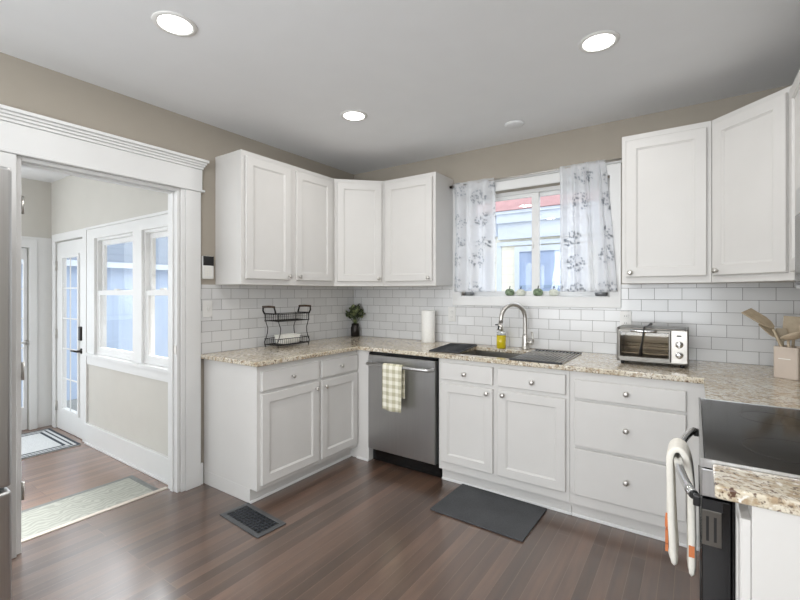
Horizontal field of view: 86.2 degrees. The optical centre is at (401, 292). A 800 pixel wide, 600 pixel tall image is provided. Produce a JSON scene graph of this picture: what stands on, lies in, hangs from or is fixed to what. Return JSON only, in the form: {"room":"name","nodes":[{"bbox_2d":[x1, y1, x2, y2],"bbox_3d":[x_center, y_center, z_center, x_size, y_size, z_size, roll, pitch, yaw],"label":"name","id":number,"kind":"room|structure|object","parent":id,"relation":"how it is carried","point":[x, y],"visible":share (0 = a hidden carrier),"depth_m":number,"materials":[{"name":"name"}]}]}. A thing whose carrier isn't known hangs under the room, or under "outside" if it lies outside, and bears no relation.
{"room":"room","nodes":[
{"label":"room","id":0,"kind":"room"},
{"bbox_2d":[21,178,50,429],"bbox_3d":[-4.454,0.115,3.368,0.120,2.520,2.700,0,0,34],"label":"wall","id":1,"kind":"structure","parent":0,"point":[36,220],"depth_m":4.33,"materials":[{"name":"grey paint"}]},
{"bbox_2d":[21,248,28,429],"bbox_3d":[-4.003,0.463,3.921,0.096,1.815,0.921,0,0,34],"label":"door","id":2,"kind":"structure","parent":1,"relation":"in","point":[25,342],"depth_m":4.28,"materials":[{"name":"white paint"}]},
{"bbox_2d":[21,239,36,429],"bbox_3d":[-3.988,0.419,3.898,0.016,1.909,1.050,0,0,34],"label":"trim","id":3,"kind":"structure","parent":1,"relation":"attached to","point":[32,244],"depth_m":4.29,"materials":[{"name":"white paint"}]},
{"bbox_2d":[21,236,51,427],"bbox_3d":[-4.363,0.405,3.379,0.014,1.939,2.578,0,0,34],"label":"trim","id":4,"kind":"structure","parent":1,"relation":"attached to","point":[44,245],"depth_m":4.39,"materials":[{"name":"white paint"}]},
{"bbox_2d":[21,166,69,182],"bbox_3d":[-3.371,-1.200,2.710,2.650,0.110,2.840,0,0,34],"label":"ceiling","id":5,"kind":"structure","parent":0,"point":[26,172],"depth_m":4.17,"materials":[{"name":"paint"}]},
{"bbox_2d":[51,175,167,455],"bbox_3d":[-2.625,0.115,3.796,2.650,2.520,0.075,0,0,34],"label":"wall","id":6,"kind":"structure","parent":0,"point":[134,408],"depth_m":3.58,"materials":[{"name":"grey paint"}]},
{"bbox_2d":[55,239,81,438],"bbox_3d":[-3.241,0.431,4.156,0.690,1.878,0.084,0,0,34],"label":"door","id":7,"kind":"structure","parent":6,"relation":"in","point":[69,420],"depth_m":4.24,"materials":[{"name":"white paint"}]},
{"bbox_2d":[52,228,87,441],"bbox_3d":[-3.231,0.390,4.155,0.864,1.969,0.018,0,0,34],"label":"trim","id":8,"kind":"structure","parent":6,"relation":"attached to","point":[78,233],"depth_m":3.97,"materials":[{"name":"white paint"}]},
{"bbox_2d":[97,232,132,360],"bbox_3d":[-2.395,0.030,3.636,0.730,1.030,0.072,0,0,34],"label":"window","id":9,"kind":"structure","parent":6,"relation":"in","point":[102,292],"depth_m":3.79,"materials":[{"name":"white paint"}]},
{"bbox_2d":[83,210,167,381],"bbox_3d":[-2.228,0.028,3.450,1.566,1.235,0.044,0,0,34],"label":"trim","id":10,"kind":"structure","parent":6,"relation":"attached to","point":[137,225],"depth_m":3.37,"materials":[{"name":"white paint"}]},
{"bbox_2d":[84,423,167,484],"bbox_3d":[-2.228,1.281,3.458,1.576,0.188,0.032,0,0,34],"label":"baseboard","id":11,"kind":"structure","parent":6,"relation":"attached to","point":[148,461],"depth_m":3.41,"materials":[{"name":"white paint"}]},
{"bbox_2d":[144,227,167,367],"bbox_3d":[-1.762,0.030,3.201,0.515,1.030,0.072,0,0,34],"label":"window","id":12,"kind":"structure","parent":6,"relation":"in","point":[150,236],"depth_m":3.31,"materials":[{"name":"white paint"}]},
{"bbox_2d":[0,52,353,482],"bbox_3d":[-2.032,0.069,2.213,0.120,2.552,5.300,0,0,34],"label":"wall","id":13,"kind":"structure","parent":0,"point":[24,85],"depth_m":2.66,"materials":[{"name":"beige paint"}]},
{"bbox_2d":[0,151,16,558],"bbox_3d":[-1.987,0.320,2.150,0.026,2.050,0.075,0,0,34],"label":"trim","id":14,"kind":"structure","parent":13,"relation":"attached to","point":[9,160],"depth_m":2.17,"materials":[{"name":"white paint"}]},
{"bbox_2d":[21,487,167,542],"bbox_3d":[-1.843,1.356,2.615,0.035,0.034,0.803,0,0,34],"label":"trim","id":15,"kind":"structure","parent":13,"relation":"attached to","point":[163,488],"depth_m":2.57,"materials":[{"name":"beige wood"}]},
{"bbox_2d":[17,156,179,553],"bbox_3d":[-1.781,0.320,2.573,0.126,2.050,0.845,0,0,34],"label":"trim","id":16,"kind":"structure","parent":13,"relation":"attached to","point":[173,193],"depth_m":2.87,"materials":[{"name":"white paint"}]},
{"bbox_2d":[0,120,204,192],"bbox_3d":[-1.705,-0.782,2.551,0.036,0.155,1.115,0,0,34],"label":"trim","id":17,"kind":"structure","parent":13,"relation":"attached to","point":[20,140],"depth_m":2.45,"materials":[{"name":"white paint"}]},
{"bbox_2d":[0,104,208,169],"bbox_3d":[-1.698,-0.892,2.527,0.074,0.062,1.163,0,0,34],"label":"trim","id":18,"kind":"structure","parent":13,"relation":"attached to","point":[7,113],"depth_m":2.43,"materials":[{"name":"white paint"}]},
{"bbox_2d":[180,189,200,491],"bbox_3d":[-1.447,0.320,2.937,0.024,2.050,0.135,0,0,34],"label":"trim","id":19,"kind":"structure","parent":13,"relation":"attached to","point":[190,200],"depth_m":2.92,"materials":[{"name":"white paint"}]},
{"bbox_2d":[201,462,202,483],"bbox_3d":[-1.404,1.270,3.005,0.018,0.150,0.022,0,0,34],"label":"baseboard","id":20,"kind":"structure","parent":13,"relation":"attached to","point":[202,462],"depth_m":3.00,"materials":[{"name":"white paint"}]},
{"bbox_2d":[202,300,211,316],"bbox_3d":[-1.374,0.113,3.036,0.015,0.117,0.072,0,0,34],"label":"light switch","id":21,"kind":"object","parent":13,"relation":"attached to","point":[206,305],"visible":1,"depth_m":3.03,"materials":[{"name":"white plastic"}]},
{"bbox_2d":[201,256,213,278],"bbox_3d":[-1.376,-0.180,3.040,0.024,0.164,0.084,0,0,34],"label":"alarm keypad","id":22,"kind":"object","parent":13,"relation":"attached to","point":[207,262],"visible":1,"depth_m":3.03,"materials":[{"name":"white plastic"}]},
{"bbox_2d":[215,149,333,285],"bbox_3d":[-0.941,-0.522,3.378,0.355,0.926,0.920,0,0,34],"label":"upper cabinet","id":23,"kind":"object","parent":13,"relation":"attached to","point":[274,219],"visible":1,"depth_m":3.12,"materials":[{"name":"white paint"}]},
{"bbox_2d":[201,285,353,353],"bbox_3d":[-0.949,0.186,3.676,0.008,0.490,1.646,0,0,34],"label":"backsplash","id":24,"kind":"structure","parent":13,"relation":"attached to","point":[237,321],"depth_m":3.46,"materials":[{"name":"tile"}]},
{"bbox_2d":[12,425,698,599],"bbox_3d":[-1.601,1.400,1.930,6.450,0.110,5.560,0,0,34],"label":"floor","id":25,"kind":"structure","parent":0,"point":[355,528],"depth_m":2.23,"materials":[{"name":"brown wood"}]},
{"bbox_2d":[0,166,11,599],"bbox_3d":[-1.990,0.439,1.400,0.791,1.812,0.930,0,0,34],"label":"refrigerator","id":26,"kind":"object","parent":25,"relation":"on","point":[5,172],"visible":1,"depth_m":1.58,"materials":[{"name":"silver metal"}]},
{"bbox_2d":[21,428,80,459],"bbox_3d":[-3.495,1.370,3.686,0.800,0.009,0.970,0,0,34],"label":"door mat","id":27,"kind":"object","parent":25,"relation":"on","point":[40,442],"visible":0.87,"depth_m":3.88,"materials":[{"name":"white fabric"}]},
{"bbox_2d":[21,475,157,538],"bbox_3d":[-2.282,1.369,2.413,0.460,0.010,1.605,0,0,34],"label":"runner rug","id":28,"kind":"object","parent":25,"relation":"on","point":[43,517],"visible":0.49,"depth_m":2.75,"materials":[{"name":"beige fabric"}]},
{"bbox_2d":[220,502,285,538],"bbox_3d":[-0.883,1.341,2.535,0.400,0.006,0.190,0,0,38],"label":"floor vent","id":29,"kind":"object","parent":25,"relation":"in","point":[253,520],"visible":1,"depth_m":2.52,"materials":[{"name":"grey metal"}]},
{"bbox_2d":[229,507,275,531],"bbox_3d":[-0.883,1.341,2.535,0.336,0.004,0.132,0,0,38],"label":"grille","id":30,"kind":"object","parent":29,"relation":"attached to","point":[252,519],"depth_m":2.53,"materials":[{"name":"black metal"}]},
{"bbox_2d":[204,350,357,503],"bbox_3d":[-0.855,0.903,3.236,0.638,0.884,0.968,0,0,34],"label":"base cabinet","id":31,"kind":"object","parent":25,"relation":"on","point":[268,429],"visible":0.96,"depth_m":2.91,"materials":[{"name":"white paint"}]},
{"bbox_2d":[201,336,799,408],"bbox_3d":[0.515,0.446,2.670,3.559,0.030,1.646,0,0,34],"label":"countertop","id":32,"kind":"structure","parent":31,"relation":"on","point":[744,383],"depth_m":2.57,"materials":[{"name":"stone"}]},
{"bbox_2d":[262,305,310,347],"bbox_3d":[-0.928,0.265,3.489,0.161,0.332,0.395,0,0,34],"label":"stand","id":33,"kind":"object","parent":32,"relation":"on","point":[298,313],"visible":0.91,"depth_m":3.42,"materials":[{"name":"black metal"}]},
{"bbox_2d":[265,312,307,321],"bbox_3d":[-0.928,0.196,3.489,0.161,0.060,0.331,0,0,34],"label":"basket","id":34,"kind":"object","parent":33,"relation":"on","point":[297,314],"depth_m":3.43,"materials":[{"name":"black metal"}]},
{"bbox_2d":[264,335,308,345],"bbox_3d":[-0.928,0.387,3.489,0.161,0.054,0.331,0,0,34],"label":"basket","id":35,"kind":"object","parent":33,"relation":"on","point":[273,344],"depth_m":3.40,"materials":[{"name":"black metal"}]},
{"bbox_2d":[274,333,299,343],"bbox_3d":[-0.929,0.372,3.488,0.128,0.068,0.184,0,0,34],"label":"baking dish","id":36,"kind":"object","parent":33,"relation":"in","point":[287,335],"visible":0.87,"depth_m":3.44,"materials":[{"name":"white ceramic"}]},
{"bbox_2d":[345,303,365,336],"bbox_3d":[-0.443,0.267,4.229,0.196,0.326,0.168,0,0,34],"label":"potted plant","id":37,"kind":"object","parent":32,"relation":"on","point":[354,313],"visible":1,"depth_m":4.20,"materials":[{"name":"green plant"}]},
{"bbox_2d":[421,310,434,342],"bbox_3d":[0.238,0.292,3.742,0.119,0.276,0.119,0,0,34],"label":"paper towel roll","id":38,"kind":"object","parent":32,"relation":"on","point":[428,316],"visible":1,"depth_m":3.69,"materials":[{"name":"white paper"}]},
{"bbox_2d":[429,343,476,352],"bbox_3d":[0.411,0.423,3.296,0.236,0.014,0.470,0,0,25],"label":"drying mat","id":39,"kind":"object","parent":32,"relation":"on","point":[451,347],"visible":1,"depth_m":3.22,"materials":[{"name":"rubber"}]},
{"bbox_2d":[495,324,505,348],"bbox_3d":[0.776,0.338,3.318,0.074,0.186,0.074,0,0,-11],"label":"soap bottle","id":40,"kind":"object","parent":32,"relation":"on","point":[500,335],"visible":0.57,"depth_m":3.29,"materials":[{"name":"yellow plastic"}]},
{"bbox_2d":[465,351,560,361],"bbox_3d":[0.772,0.573,3.036,0.710,0.224,0.410,0,0,34],"label":"sink","id":41,"kind":"object","parent":32,"relation":"in","point":[477,353],"visible":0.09,"depth_m":3.29,"materials":[{"name":"metal"}]},
{"bbox_2d":[497,302,533,349],"bbox_3d":[0.859,0.252,3.237,0.297,0.358,0.087,0,0,-11],"label":"faucet","id":42,"kind":"object","parent":32,"relation":"on","point":[525,341],"visible":1,"depth_m":3.24,"materials":[{"name":"silver metal"}]},
{"bbox_2d":[509,349,581,364],"bbox_3d":[0.982,0.424,2.873,0.327,0.011,0.549,0,0,34],"label":"drying rack","id":43,"kind":"object","parent":32,"relation":"on","point":[535,350],"visible":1,"depth_m":2.84,"materials":[{"name":"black metal"}]},
{"bbox_2d":[617,325,688,367],"bbox_3d":[1.529,0.320,2.599,0.365,0.222,0.302,0,0,34],"label":"toaster oven","id":44,"kind":"object","parent":32,"relation":"on","point":[661,344],"visible":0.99,"depth_m":2.58,"materials":[{"name":"metal"}]},
{"bbox_2d":[638,323,651,355],"bbox_3d":[1.481,0.279,2.592,0.036,0.185,0.252,0,0,40],"label":"power cord","id":45,"kind":"object","parent":44,"relation":"hanging from","point":[649,324],"visible":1,"depth_m":2.51,"materials":[{"name":"black plastic"}]},
{"bbox_2d":[621,348,668,354],"bbox_3d":[1.512,0.362,2.639,0.248,0.004,0.195,0,0,34],"label":"tray","id":46,"kind":"object","parent":44,"relation":"on","point":[657,351],"depth_m":2.67,"materials":[{"name":"metal"}]},
{"bbox_2d":[774,345,799,380],"bbox_3d":[1.965,0.350,2.154,0.106,0.160,0.104,0,0,-23],"label":"utensil crock","id":47,"kind":"object","parent":32,"relation":"on","point":[786,359],"visible":0.95,"depth_m":2.13,"materials":[{"name":"white ceramic"}]},
{"bbox_2d":[741,308,782,346],"bbox_3d":[1.875,0.250,2.183,0.221,0.341,0.062,0,0,34],"label":"turner","id":48,"kind":"object","parent":47,"relation":"in","point":[751,313],"visible":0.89,"depth_m":2.19,"materials":[{"name":"brown wood"}]},
{"bbox_2d":[758,324,774,336],"bbox_3d":[1.927,0.281,2.192,0.151,0.279,0.039,0,0,34],"label":"spatula","id":49,"kind":"object","parent":47,"relation":"in","point":[769,331],"visible":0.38,"depth_m":2.20,"materials":[{"name":"brown wood"}]},
{"bbox_2d":[776,328,786,346],"bbox_3d":[1.940,0.299,2.178,0.046,0.240,0.013,0,0,34],"label":"spoonula","id":50,"kind":"object","parent":47,"relation":"in","point":[780,332],"visible":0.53,"depth_m":2.17,"materials":[{"name":"beige wood"}]},
{"bbox_2d":[780,331,799,346],"bbox_3d":[1.924,0.301,2.093,0.113,0.237,0.086,0,0,-16],"label":"wooden spoon","id":51,"kind":"object","parent":47,"relation":"in","point":[796,335],"visible":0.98,"depth_m":2.08,"materials":[{"name":"brown wood"}]},
{"bbox_2d":[780,331,799,339],"bbox_3d":[1.924,0.207,2.093,0.105,0.050,0.096,0,0,34],"label":"bowl","id":52,"kind":"object","parent":51,"relation":"on","point":[796,335],"depth_m":2.07,"materials":[{"name":"brown wood"}]},
{"bbox_2d":[783,316,799,347],"bbox_3d":[2.002,0.269,2.169,0.095,0.301,0.056,0,0,34],"label":"slotted turner","id":53,"kind":"object","parent":47,"relation":"in","point":[792,323],"visible":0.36,"depth_m":2.19,"materials":[{"name":"beige wood"}]},
{"bbox_2d":[350,350,372,460],"bbox_3d":[-0.371,0.903,3.876,0.710,0.884,0.655,0,0,34],"label":"base cabinet","id":54,"kind":"object","parent":25,"relation":"on","point":[361,451],"visible":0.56,"depth_m":3.45,"materials":[{"name":"white paint"}]},
{"bbox_2d":[366,351,441,477],"bbox_3d":[0.159,0.903,3.457,0.637,0.873,0.740,0,0,34],"label":"dishwasher","id":55,"kind":"object","parent":25,"relation":"on","point":[409,438],"visible":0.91,"depth_m":3.17,"materials":[{"name":"silver metal"}]},
{"bbox_2d":[382,363,404,412],"bbox_3d":[-0.057,0.702,3.172,0.176,0.350,0.057,0,0,34],"label":"dish towel","id":56,"kind":"object","parent":55,"relation":"hanging from","point":[393,376],"visible":1,"depth_m":3.15,"materials":[{"name":"fabric"}]},
{"bbox_2d":[430,484,546,541],"bbox_3d":[0.542,1.339,2.648,0.590,0.010,0.430,0,0,36],"label":"floor mat","id":57,"kind":"object","parent":25,"relation":"on","point":[506,516],"visible":1,"depth_m":2.62,"materials":[{"name":"grey rubber"}]},
{"bbox_2d":[439,350,571,514],"bbox_3d":[0.806,0.903,3.044,0.891,0.884,0.693,0,0,34],"label":"base cabinet","id":58,"kind":"object","parent":25,"relation":"on","point":[504,430],"visible":0.8,"depth_m":2.75,"materials":[{"name":"white paint"}]},
{"bbox_2d":[570,371,704,550],"bbox_3d":[1.452,0.903,2.600,0.674,0.884,0.693,0,0,34],"label":"base cabinet","id":59,"kind":"object","parent":25,"relation":"on","point":[622,428],"visible":0.8,"depth_m":2.36,"materials":[{"name":"white paint"}]},
{"bbox_2d":[674,398,799,599],"bbox_3d":[1.228,0.884,1.246,0.730,0.922,0.768,0,0,34],"label":"range","id":60,"kind":"object","parent":25,"relation":"on","point":[746,436],"visible":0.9,"depth_m":1.14,"materials":[{"name":"silver metal"}]},
{"bbox_2d":[665,438,695,576],"bbox_3d":[0.941,0.713,1.438,0.086,0.417,0.136,0,0,34],"label":"kitchen towel","id":61,"kind":"object","parent":60,"relation":"hanging from","point":[676,445],"visible":0.93,"depth_m":1.40,"materials":[{"name":"white fabric"}]},
{"bbox_2d":[665,513,667,526],"bbox_3d":[0.890,0.760,1.432,0.008,0.030,0.040,0,0,34],"label":"print","id":62,"kind":"object","parent":61,"relation":"on","point":[666,515],"depth_m":1.41},
{"bbox_2d":[665,527,667,542],"bbox_3d":[0.892,0.805,1.433,0.008,0.040,0.055,0,0,34],"label":"print","id":63,"kind":"object","parent":61,"relation":"on","point":[666,529],"depth_m":1.41},
{"bbox_2d":[665,540,668,550],"bbox_3d":[0.896,0.844,1.440,0.008,0.022,0.060,0,0,34],"label":"print","id":64,"kind":"object","parent":61,"relation":"attached to","point":[666,542],"depth_m":1.42},
{"bbox_2d":[689,545,694,557],"bbox_3d":[0.929,0.828,1.366,0.016,0.035,0.004,0,0,34],"label":"print","id":65,"kind":"object","parent":61,"relation":"attached to","point":[691,547],"depth_m":1.36},
{"bbox_2d":[698,398,799,479],"bbox_3d":[1.257,0.434,1.226,0.660,0.021,0.768,0,0,34],"label":"cooktop","id":66,"kind":"object","parent":60,"relation":"in","point":[746,436],"depth_m":1.26,"materials":[{"name":"black glass"}]},
{"bbox_2d":[735,502,799,599],"bbox_3d":[1.032,0.903,0.828,0.598,0.882,0.146,0,0,34],"label":"base cabinet","id":67,"kind":"object","parent":25,"relation":"on","point":[767,542],"visible":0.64,"depth_m":0.91,"materials":[{"name":"white paint"}]},
{"bbox_2d":[713,464,799,515],"bbox_3d":[1.015,0.446,0.834,0.654,0.030,0.153,0,0,34],"label":"countertop","id":68,"kind":"structure","parent":67,"relation":"on","point":[747,487],"depth_m":0.95,"materials":[{"name":"stone"}]},
{"bbox_2d":[0,0,799,174],"bbox_3d":[-0.509,-1.250,1.180,3.800,0.114,5.560,0,0,34],"label":"ceiling","id":69,"kind":"structure","parent":0,"point":[431,79],"depth_m":2.23,"materials":[{"name":"paint"}]},
{"bbox_2d":[151,11,197,36],"bbox_3d":[-1.015,-1.204,1.918,0.184,0.006,0.184,0,0,34],"label":"recessed light","id":70,"kind":"object","parent":69,"relation":"in","point":[173,23],"visible":1,"depth_m":1.91,"materials":[{"name":"white plastic"}]},
{"bbox_2d":[340,110,366,120],"bbox_3d":[-0.321,-1.204,2.908,0.184,0.006,0.184,0,0,34],"label":"recessed light","id":71,"kind":"object","parent":69,"relation":"in","point":[350,115],"visible":1,"depth_m":2.90,"materials":[{"name":"white plastic"}]},
{"bbox_2d":[578,30,619,52],"bbox_3d":[0.950,-1.204,2.054,0.184,0.006,0.184,0,0,34],"label":"recessed light","id":72,"kind":"object","parent":69,"relation":"in","point":[599,41],"visible":1,"depth_m":2.04,"materials":[{"name":"white plastic"}]},
{"bbox_2d":[450,158,621,188],"bbox_3d":[0.979,-0.912,3.288,1.350,0.035,0.024,0,0,34],"label":"curtain rod","id":73,"kind":"object","parent":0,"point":[451,187],"visible":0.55,"depth_m":3.26,"materials":[{"name":"silver metal"}]},
{"bbox_2d":[453,178,495,291],"bbox_3d":[0.595,-0.468,3.548,0.374,0.922,0.092,0,0,34],"label":"curtain","id":74,"kind":"object","parent":73,"relation":"hanging from","point":[475,204],"visible":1,"depth_m":3.52,"materials":[{"name":"fabric"}]},
{"bbox_2d":[560,160,617,291],"bbox_3d":[1.327,-0.469,3.042,0.386,0.920,0.074,0,0,34],"label":"curtain","id":75,"kind":"object","parent":73,"relation":"hanging from","point":[587,254],"visible":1,"depth_m":3.06,"materials":[{"name":"fabric"}]},
{"bbox_2d":[354,85,790,365],"bbox_3d":[1.026,0.069,3.413,3.800,2.552,0.140,0,0,34],"label":"wall","id":76,"kind":"structure","parent":0,"point":[603,141],"depth_m":3.23,"materials":[{"name":"beige paint"}]},
{"bbox_2d":[318,179,397,286],"bbox_3d":[-0.400,-0.522,3.936,0.616,0.926,0.610,0,0,34],"label":"upper cabinet","id":77,"kind":"object","parent":76,"relation":"attached to","point":[358,204],"visible":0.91,"depth_m":3.71,"materials":[{"name":"white paint"}]},
{"bbox_2d":[384,172,452,286],"bbox_3d":[0.138,-0.522,3.721,0.522,0.926,0.355,0,0,34],"label":"upper cabinet","id":78,"kind":"object","parent":76,"relation":"attached to","point":[418,209],"visible":1,"depth_m":3.59,"materials":[{"name":"white paint"}]},
{"bbox_2d":[448,307,455,320],"bbox_3d":[0.441,0.185,3.714,0.072,0.125,0.010,0,0,34],"label":"wall outlet","id":79,"kind":"object","parent":76,"relation":"attached to","point":[451,310],"visible":1,"depth_m":3.71,"materials":[{"name":"white plastic"}]},
{"bbox_2d":[452,160,621,307],"bbox_3d":[1.027,-0.406,3.389,1.317,1.023,0.169,0,0,34],"label":"window","id":80,"kind":"structure","parent":76,"relation":"in","point":[497,298],"depth_m":3.32,"materials":[{"name":"white paint"}]},
{"bbox_2d":[464,292,473,295],"bbox_3d":[0.584,0.010,3.671,0.084,0.028,0.084,0,0,34],"label":"dish","id":81,"kind":"object","parent":80,"relation":"on","point":[465,293],"visible":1,"depth_m":3.64,"materials":[{"name":"grey metal"}]},
{"bbox_2d":[505,287,513,295],"bbox_3d":[0.884,-0.016,3.481,0.073,0.080,0.073,0,0,-33],"label":"pumpkin","id":82,"kind":"object","parent":80,"relation":"on","point":[509,292],"visible":1,"depth_m":3.46,"materials":[{"name":"green ceramic"}]},
{"bbox_2d":[516,286,524,295],"bbox_3d":[0.960,-0.015,3.429,0.069,0.077,0.069,0,0,-33],"label":"pumpkin","id":83,"kind":"object","parent":80,"relation":"on","point":[520,292],"visible":1,"depth_m":3.40,"materials":[{"name":"white ceramic"}]},
{"bbox_2d":[533,286,542,295],"bbox_3d":[1.074,-0.017,3.351,0.075,0.081,0.075,0,0,-33],"label":"pumpkin","id":84,"kind":"object","parent":80,"relation":"on","point":[537,292],"visible":1,"depth_m":3.33,"materials":[{"name":"green ceramic"}]},
{"bbox_2d":[549,286,558,295],"bbox_3d":[1.173,-0.015,3.283,0.069,0.077,0.069,0,0,-33],"label":"pumpkin","id":85,"kind":"object","parent":80,"relation":"on","point":[553,292],"visible":1,"depth_m":3.26,"materials":[{"name":"white ceramic"}]},
{"bbox_2d":[595,292,607,295],"bbox_3d":[1.442,0.010,3.081,0.088,0.028,0.088,0,0,34],"label":"dish","id":86,"kind":"object","parent":80,"relation":"on","point":[596,293],"visible":0.95,"depth_m":3.05,"materials":[{"name":"grey metal"}]},
{"bbox_2d":[354,283,799,365],"bbox_3d":[0.986,0.186,3.351,3.554,0.490,0.008,0,0,34],"label":"backsplash","id":87,"kind":"structure","parent":76,"relation":"attached to","point":[719,331],"depth_m":3.01,"materials":[{"name":"tile"}]},
{"bbox_2d":[620,311,631,325],"bbox_3d":[1.551,0.185,2.951,0.072,0.117,0.010,0,0,34],"label":"wall outlet","id":88,"kind":"object","parent":76,"relation":"attached to","point":[625,316],"visible":0.72,"depth_m":2.95,"materials":[{"name":"white plastic"}]},
{"bbox_2d":[622,121,710,283],"bbox_3d":[1.657,-0.522,2.677,0.458,0.926,0.355,0,0,34],"label":"upper cabinet","id":89,"kind":"object","parent":76,"relation":"attached to","point":[666,173],"visible":1,"depth_m":2.56,"materials":[{"name":"white paint"}]},
{"bbox_2d":[710,85,794,283],"bbox_3d":[2.024,-0.522,2.270,0.616,0.926,0.610,0,0,34],"label":"upper cabinet","id":90,"kind":"object","parent":76,"relation":"attached to","point":[750,143],"visible":0.9,"depth_m":2.20,"materials":[{"name":"white paint"}]},
{"label":"outside","id":91,"kind":"structure","parent":0,"visible":0},
{"bbox_3d":[2.619,1.895,17.704,50.000,0.100,24.500,0,0,34],"label":"ground","id":92,"kind":"structure","parent":91,"visible":0},
{"bbox_2d":[495,194,559,290],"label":"window","id":93,"kind":"structure","parent":92,"relation":"on","point":[513,269],"depth_m":6.35,"materials":[{"name":"beige"}]},
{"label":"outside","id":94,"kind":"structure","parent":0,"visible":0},
{"bbox_2d":[67,399,76,410],"bbox_3d":[-18.269,1.895,7.790,26.800,0.100,15.499,0,0,34],"label":"yard","id":95,"kind":"structure","parent":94,"point":[74,401],"depth_m":7.06,"materials":[{"name":"white"}]},
{"bbox_2d":[21,237,167,406],"bbox_3d":[-6.935,-0.255,8.920,4.200,4.200,7.000,0,0,34],"label":"window glass","id":96,"kind":"object","parent":95,"relation":"on","point":[119,256],"visible":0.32,"depth_m":7.99,"materials":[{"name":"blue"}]},
{"bbox_3d":[1.001,0.069,0.129,0.120,2.552,5.300,0,0,34],"label":"wall","id":97,"kind":"structure","parent":0,"visible":0},
{"bbox_2d":[789,69,799,279],"bbox_3d":[1.787,-0.522,1.695,0.355,0.926,0.604,0,0,34],"label":"upper cabinet","id":98,"kind":"object","parent":97,"relation":"attached to","point":[794,93],"visible":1,"depth_m":1.95,"materials":[{"name":"white paint"}]},
{"bbox_2d":[795,187,799,288],"bbox_3d":[1.366,-0.182,1.152,0.436,0.384,0.761,0,0,34],"label":"microwave","id":99,"kind":"object","parent":97,"relation":"attached to","point":[797,217],"visible":1,"depth_m":1.52,"materials":[{"name":"silver metal"}]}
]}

